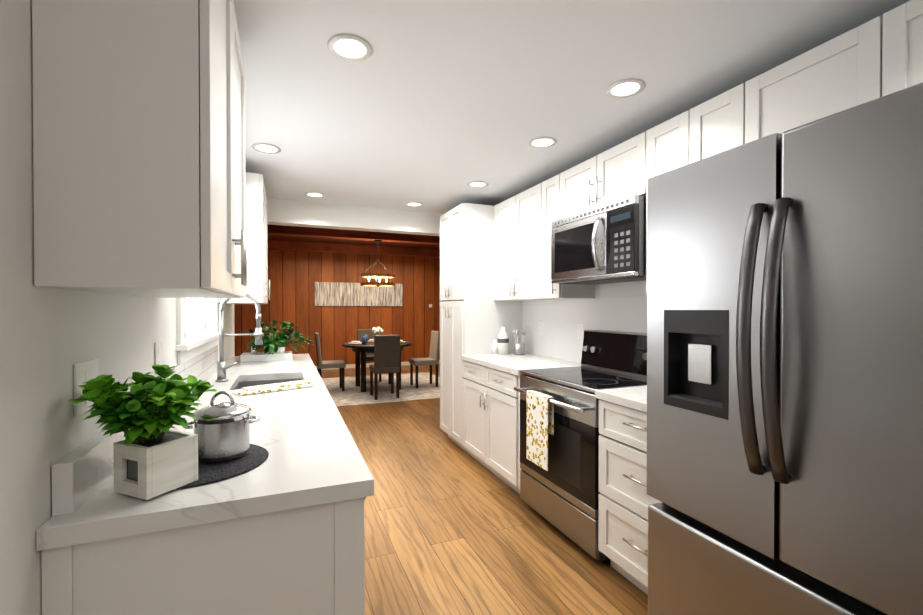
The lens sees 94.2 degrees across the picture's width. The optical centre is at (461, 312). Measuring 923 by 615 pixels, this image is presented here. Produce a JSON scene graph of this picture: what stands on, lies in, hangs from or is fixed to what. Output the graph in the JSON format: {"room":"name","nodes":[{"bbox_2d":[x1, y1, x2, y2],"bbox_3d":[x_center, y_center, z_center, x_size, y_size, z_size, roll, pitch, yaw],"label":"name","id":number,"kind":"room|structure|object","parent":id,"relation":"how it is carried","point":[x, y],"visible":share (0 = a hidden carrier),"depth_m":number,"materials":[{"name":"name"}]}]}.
{"room":"kitchen","nodes":[
{"label":"kitchen","id":0,"kind":"room"},
{"bbox_2d":[0,0,234,614],"bbox_3d":[-0.793,0.138,0.645,0.120,2.360,7.000,0,0,-22],"label":"wall","id":1,"kind":"structure","parent":0,"point":[50,338],"depth_m":0.78,"materials":[{"name":"white paint"}]},
{"bbox_2d":[74,358,97,415],"bbox_3d":[-0.867,0.170,0.993,0.006,0.115,0.120,0,0,-22],"label":"electrical outlet plate","id":2,"kind":"object","parent":1,"relation":"attached to","point":[85,371],"depth_m":0.97,"materials":[{"name":"white plastic"}]},
{"bbox_2d":[51,428,129,516],"bbox_3d":[-0.980,0.348,1.309,0.034,0.102,0.993,0,0,-22],"label":"backsplash","id":3,"kind":"structure","parent":1,"relation":"attached to","point":[78,475],"depth_m":0.90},
{"bbox_2d":[32,0,251,303],"bbox_3d":[-0.820,-0.505,1.240,0.283,0.905,0.870,0,0,-22],"label":"upper cabinet","id":4,"kind":"object","parent":1,"relation":"attached to","point":[145,183],"depth_m":0.85,"materials":[{"name":"white wood"}]},
{"bbox_2d":[155,341,161,374],"bbox_3d":[-1.098,0.164,1.553,0.006,0.115,0.075,0,0,-22],"label":"electrical outlet plate","id":5,"kind":"object","parent":1,"relation":"attached to","point":[158,345],"depth_m":1.54,"materials":[{"name":"white plastic"}]},
{"bbox_2d":[191,298,191,328],"bbox_3d":[-1.627,-0.281,2.407,0.001,1.430,1.840,0,0,-22],"label":"window","id":6,"kind":"structure","parent":1,"relation":"in","point":[191,313],"depth_m":2.91,"materials":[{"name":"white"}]},
{"bbox_2d":[176,298,218,364],"bbox_3d":[-1.448,-0.275,2.319,0.145,0.990,1.130,0,0,-22],"label":"window unit","id":7,"kind":"structure","parent":1,"relation":"in","point":[202,336],"depth_m":2.31,"materials":[{"name":"white"}]},
{"bbox_2d":[218,173,267,303],"bbox_3d":[-1.685,-0.521,3.344,0.283,0.905,0.840,0,0,-22],"label":"upper cabinet","id":8,"kind":"object","parent":1,"relation":"attached to","point":[259,199],"depth_m":3.00,"materials":[{"name":"white wood"}]},
{"bbox_2d":[234,250,439,365],"bbox_3d":[-2.222,-0.062,9.744,7.800,2.620,0.120,0,0,-22],"label":"wall","id":9,"kind":"structure","parent":0,"point":[294,277],"depth_m":9.48,"materials":[{"name":"brown wood"}]},
{"bbox_2d":[315,282,402,305],"bbox_3d":[-2.276,-0.402,9.636,1.940,0.520,0.030,0,0,-22],"label":"picture","id":10,"kind":"object","parent":9,"relation":"attached to","point":[339,294],"visible":0.93,"depth_m":9.58,"materials":[{"name":"fabric"}]},
{"bbox_2d":[315,360,439,369],"bbox_3d":[-2.196,1.203,9.691,7.800,0.090,0.014,0,0,-22],"label":"baseboard","id":11,"kind":"structure","parent":9,"relation":"attached to","point":[368,364],"depth_m":9.65,"materials":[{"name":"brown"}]},
{"bbox_2d":[439,276,441,359],"bbox_3d":[-0.066,0.181,10.550,1.000,2.120,0.028,0,0,-22],"label":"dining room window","id":12,"kind":"structure","parent":9,"relation":"in","point":[439,313],"depth_m":10.37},
{"bbox_2d":[267,235,439,248],"bbox_3d":[-1.223,-1.404,7.306,8.040,0.100,5.370,0,0,-22],"label":"ceiling","id":13,"kind":"structure","parent":0,"point":[336,241],"depth_m":8.35,"materials":[{"name":"brown wood"}]},
{"bbox_2d":[267,224,439,257],"bbox_3d":[-1.172,-1.272,7.182,7.800,0.159,3.800,0,0,-22],"label":"beam","id":14,"kind":"structure","parent":13,"relation":"attached to","point":[281,230],"depth_m":7.43,"materials":[{"name":"brown wood"}]},
{"bbox_2d":[360,240,394,286],"bbox_3d":[-1.385,-0.806,7.098,0.564,0.768,0.564,0,0,-22],"label":"pendant chandelier","id":15,"kind":"object","parent":13,"relation":"hanging from","point":[378,276],"visible":1,"depth_m":6.97,"materials":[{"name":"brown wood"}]},
{"bbox_2d":[267,198,442,235],"bbox_3d":[-0.174,-0.074,4.763,7.800,2.720,0.150,0,0,-22],"label":"wall","id":16,"kind":"structure","parent":0,"point":[283,212],"depth_m":4.29,"materials":[{"name":"white paint"}]},
{"bbox_2d":[321,364,647,614],"bbox_3d":[0.159,1.332,3.965,8.200,0.080,12.800,0,0,-22],"label":"floor","id":17,"kind":"structure","parent":0,"point":[451,527],"depth_m":2.45,"materials":[{"name":"brown wood"}]},
{"bbox_2d":[41,497,365,614],"bbox_3d":[-0.611,0.876,1.162,0.603,0.875,0.512,0,0,-22],"label":"base cabinet","id":18,"kind":"object","parent":17,"relation":"on","point":[280,530],"depth_m":0.93,"materials":[{"name":"white wood"}]},
{"bbox_2d":[36,354,373,552],"bbox_3d":[-1.097,0.410,2.367,0.623,0.039,3.148,0,0,-22],"label":"countertop","id":19,"kind":"structure","parent":18,"relation":"on","point":[314,459],"depth_m":1.02,"materials":[{"name":"white stone"}]},
{"bbox_2d":[69,364,216,499],"bbox_3d":[-0.712,0.258,0.995,0.266,0.274,0.279,0,0,-22],"label":"potted plant","id":20,"kind":"object","parent":19,"relation":"on","point":[151,459],"visible":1,"depth_m":0.94,"materials":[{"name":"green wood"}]},
{"bbox_2d":[176,444,268,488],"bbox_3d":[-0.695,0.397,1.130,0.340,0.005,0.340,0,0,-22],"label":"placemat","id":21,"kind":"object","parent":19,"relation":"on","point":[254,456],"visible":0.19,"depth_m":1.09,"materials":[{"name":"black fabric"}]},
{"bbox_2d":[182,391,259,463],"bbox_3d":[-0.655,0.304,1.173,0.187,0.178,0.142,0,0,-22],"label":"stock pot","id":22,"kind":"object","parent":21,"relation":"on","point":[222,430],"visible":0.94,"depth_m":1.12,"materials":[{"name":"silver metal"}]},
{"bbox_2d":[215,293,263,381],"bbox_3d":[-1.272,0.134,2.459,0.248,0.510,0.064,0,0,-22],"label":"faucet","id":23,"kind":"object","parent":19,"relation":"on","point":[258,334],"visible":0.77,"depth_m":2.42,"materials":[{"name":"silver metal"}]},
{"bbox_2d":[236,377,299,388],"bbox_3d":[-1.101,0.512,2.467,0.385,0.191,0.540,0,0,-22],"label":"sink","id":24,"kind":"object","parent":19,"relation":"in","point":[248,381],"depth_m":2.69,"materials":[{"name":"silver metal"}]},
{"bbox_2d":[232,380,313,395],"bbox_3d":[-0.941,0.378,2.161,0.370,0.026,0.105,0,1,-42],"label":"towel","id":25,"kind":"object","parent":19,"relation":"on","point":[266,388],"visible":1,"depth_m":2.12,"materials":[{"name":"white fabric"}]},
{"bbox_2d":[240,320,313,361],"bbox_3d":[-1.465,0.223,3.439,0.542,0.317,0.542,0,0,-22],"label":"potted plant","id":26,"kind":"object","parent":19,"relation":"on","point":[278,353],"visible":0.92,"depth_m":3.40,"materials":[{"name":"green plant"}]},
{"bbox_2d":[322,372,439,406],"bbox_3d":[-1.295,1.260,7.303,2.350,0.012,2.520,0,0,-22],"label":"rug","id":27,"kind":"object","parent":17,"relation":"on","point":[352,394],"visible":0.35,"depth_m":6.90,"materials":[{"name":"beige fabric"}]},
{"bbox_2d":[314,332,345,390],"bbox_3d":[-2.124,0.791,6.915,0.456,0.932,0.375,0,0,-22],"label":"dining chair","id":28,"kind":"object","parent":27,"relation":"on","point":[339,364],"visible":0.79,"depth_m":6.79,"materials":[{"name":"black wood"}]},
{"bbox_2d":[357,329,380,381],"bbox_3d":[-1.688,0.783,7.848,0.375,0.932,0.456,0,0,-22],"label":"dining chair","id":29,"kind":"object","parent":27,"relation":"on","point":[371,335],"visible":0.17,"depth_m":7.96,"materials":[{"name":"black wood"}]},
{"bbox_2d":[342,341,412,391],"bbox_3d":[-1.392,0.883,7.130,1.150,0.743,1.150,0,0,-22],"label":"dining table","id":30,"kind":"object","parent":27,"relation":"on","point":[364,349],"visible":0.58,"depth_m":6.85,"materials":[{"name":"black wood"}]},
{"bbox_2d":[349,335,366,343],"bbox_3d":[-1.707,0.447,6.956,0.249,0.130,0.326,0,1,-28],"label":"tableware","id":31,"kind":"object","parent":30,"relation":"on","point":[364,338],"depth_m":6.88,"materials":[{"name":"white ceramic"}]},
{"bbox_2d":[369,327,383,341],"bbox_3d":[-1.397,0.376,7.129,0.166,0.270,0.193,0,0,26],"label":"flowers","id":32,"kind":"object","parent":30,"relation":"on","point":[377,330],"depth_m":7.08,"materials":[{"name":"white plant"}]},
{"bbox_2d":[369,335,399,399],"bbox_3d":[-1.151,0.795,6.409,0.375,0.932,0.456,0,0,-22],"label":"dining chair","id":33,"kind":"object","parent":27,"relation":"on","point":[386,353],"visible":1,"depth_m":6.23,"materials":[{"name":"grey fabric"}]},
{"bbox_2d":[409,331,439,387],"bbox_3d":[-0.627,0.788,7.314,0.456,0.932,0.375,0,0,-22],"label":"dining chair","id":34,"kind":"object","parent":27,"relation":"on","point":[431,359],"visible":0.98,"depth_m":7.22,"materials":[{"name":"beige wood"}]},
{"bbox_2d":[440,203,521,454],"bbox_3d":[0.164,0.155,4.207,0.656,2.270,0.600,0,0,-22],"label":"pantry cabinet","id":35,"kind":"object","parent":17,"relation":"on","point":[475,316],"visible":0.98,"depth_m":3.93,"materials":[{"name":"white wood"}]},
{"bbox_2d":[462,361,521,493],"bbox_3d":[0.488,0.859,3.468,0.623,0.875,1.016,0,0,-22],"label":"base cabinet","id":36,"kind":"object","parent":17,"relation":"on","point":[490,418],"depth_m":3.28,"materials":[{"name":"white wood"}]},
{"bbox_2d":[461,353,580,376],"bbox_3d":[0.481,0.402,3.461,0.638,0.039,1.016,0,0,-22],"label":"countertop","id":37,"kind":"structure","parent":36,"relation":"on","point":[508,363],"depth_m":3.34,"materials":[{"name":"white stone"}]},
{"bbox_2d":[492,327,525,354],"bbox_3d":[0.432,0.256,3.874,0.263,0.245,0.222,0,0,-22],"label":"soap bottles","id":38,"kind":"object","parent":37,"relation":"on","point":[501,346],"visible":1,"depth_m":3.85,"materials":[{"name":"white ceramic"}]},
{"bbox_2d":[514,330,646,561],"bbox_3d":[0.788,0.715,2.626,0.684,1.175,0.760,0,0,-22],"label":"range","id":39,"kind":"object","parent":17,"relation":"on","point":[562,493],"visible":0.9,"depth_m":2.47,"materials":[{"name":"silver metal"}]},
{"bbox_2d":[526,390,553,470],"bbox_3d":[0.464,0.693,2.547,0.044,0.421,0.230,0,0,-22],"label":"towel","id":40,"kind":"object","parent":39,"relation":"hanging from","point":[539,417],"visible":0.98,"depth_m":2.52,"materials":[{"name":"white fabric"}]},
{"bbox_2d":[595,397,661,594],"bbox_3d":[1.081,0.870,2.024,0.623,0.875,0.569,0,0,-22],"label":"base cabinet","id":41,"kind":"object","parent":17,"relation":"on","point":[624,501],"depth_m":2.00,"materials":[{"name":"white wood"}]},
{"bbox_2d":[595,386,646,412],"bbox_3d":[1.074,0.413,2.018,0.638,0.039,0.569,0,0,-22],"label":"countertop","id":42,"kind":"structure","parent":41,"relation":"on","point":[631,397],"depth_m":2.05,"materials":[{"name":"white stone"}]},
{"bbox_2d":[647,82,922,614],"bbox_3d":[1.186,0.421,1.278,0.956,1.785,0.862,0,0,-22],"label":"refrigerator","id":43,"kind":"object","parent":17,"relation":"on","point":[785,373],"visible":1,"depth_m":1.08,"materials":[{"name":"grey metal"}]},
{"bbox_2d":[233,0,909,213],"bbox_3d":[0.417,-1.106,1.149,2.750,0.120,7.270,0,0,-22],"label":"ceiling","id":44,"kind":"structure","parent":0,"point":[434,106],"depth_m":1.94,"materials":[{"name":"white paint"}]},
{"bbox_2d":[251,143,280,153],"bbox_3d":[-1.253,-1.055,2.749,0.170,0.006,0.176,0,0,-22],"label":"recessed light","id":45,"kind":"object","parent":44,"relation":"in","point":[261,147],"depth_m":2.76,"materials":[{"name":"white plastic"}]},
{"bbox_2d":[305,192,324,196],"bbox_3d":[-1.319,-1.064,3.861,0.163,0.006,0.170,0,0,-22],"label":"recessed light","id":46,"kind":"object","parent":44,"relation":"in","point":[312,194],"depth_m":3.86,"materials":[{"name":"white plastic"}]},
{"bbox_2d":[327,34,372,60],"bbox_3d":[-0.440,-1.047,1.695,0.173,0.006,0.175,0,0,-22],"label":"recessed light","id":47,"kind":"object","parent":44,"relation":"in","point":[349,47],"depth_m":1.69,"materials":[{"name":"white plastic"}]},
{"bbox_2d":[467,181,487,187],"bbox_3d":[0.136,-1.061,3.547,0.173,0.006,0.178,0,0,-22],"label":"recessed light","id":48,"kind":"object","parent":44,"relation":"in","point":[477,184],"depth_m":3.55,"materials":[{"name":"white plastic"}]},
{"bbox_2d":[528,137,556,147],"bbox_3d":[0.502,-1.054,2.655,0.173,0.006,0.176,0,0,-22],"label":"recessed light","id":49,"kind":"object","parent":44,"relation":"in","point":[539,142],"depth_m":2.66,"materials":[{"name":"white plastic"}]},
{"bbox_2d":[606,79,645,97],"bbox_3d":[0.768,-1.049,2.009,0.174,0.006,0.176,0,0,-22],"label":"recessed light","id":50,"kind":"object","parent":44,"relation":"in","point":[625,88],"depth_m":2.01,"materials":[{"name":"white plastic"}]},
{"bbox_2d":[595,280,646,297],"bbox_3d":[1.639,0.130,1.645,0.120,2.360,7.000,0,0,-22],"label":"wall","id":51,"kind":"structure","parent":0,"point":[625,289],"depth_m":2.87,"materials":[{"name":"white paint"}]},
{"bbox_2d":[494,187,533,300],"bbox_3d":[0.601,-0.540,3.597,0.308,0.870,0.844,0,0,-22],"label":"upper cabinet","id":52,"kind":"object","parent":51,"relation":"attached to","point":[514,216],"depth_m":3.57,"materials":[{"name":"white wood"}]},
{"bbox_2d":[539,322,543,335],"bbox_3d":[0.696,0.144,3.744,0.006,0.115,0.075,0,0,-22],"label":"electrical outlet plate","id":53,"kind":"object","parent":51,"relation":"attached to","point":[541,324],"depth_m":3.73,"materials":[{"name":"white plastic"}]},
{"bbox_2d":[534,175,594,299],"bbox_3d":[0.771,-0.537,3.184,0.308,0.870,0.290,0,0,-22],"label":"upper cabinet","id":54,"kind":"object","parent":51,"relation":"attached to","point":[546,192],"depth_m":3.15,"materials":[{"name":"white wood"}]},
{"bbox_2d":[577,324,583,339],"bbox_3d":[0.901,0.148,3.245,0.006,0.115,0.075,0,0,-22],"label":"electrical outlet plate","id":55,"kind":"object","parent":51,"relation":"attached to","point":[580,331],"depth_m":3.24,"materials":[{"name":"white plastic"}]},
{"bbox_2d":[558,132,645,219],"bbox_3d":[0.973,-0.800,2.690,0.308,0.335,0.770,0,0,-22],"label":"upper cabinet","id":56,"kind":"object","parent":51,"relation":"attached to","point":[618,172],"depth_m":2.57,"materials":[{"name":"white wood"}]},
{"bbox_2d":[551,195,645,284],"bbox_3d":[0.907,-0.408,2.666,0.430,0.429,0.764,0,0,-22],"label":"microwave","id":57,"kind":"object","parent":56,"relation":"attached to","point":[604,244],"visible":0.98,"depth_m":2.48,"materials":[{"name":"silver metal"}]},
{"bbox_2d":[646,82,745,293],"bbox_3d":[1.220,-0.528,2.091,0.308,0.870,0.526,0,0,-22],"label":"upper cabinet","id":58,"kind":"object","parent":51,"relation":"attached to","point":[717,125],"depth_m":1.99,"materials":[{"name":"white wood"}]},
{"bbox_2d":[746,0,922,142],"bbox_3d":[1.489,-0.738,1.435,0.308,0.440,0.885,0,0,-22],"label":"upper cabinet","id":59,"kind":"object","parent":51,"relation":"attached to","point":[875,58],"depth_m":1.48,"materials":[{"name":"white wood"}]}
]}

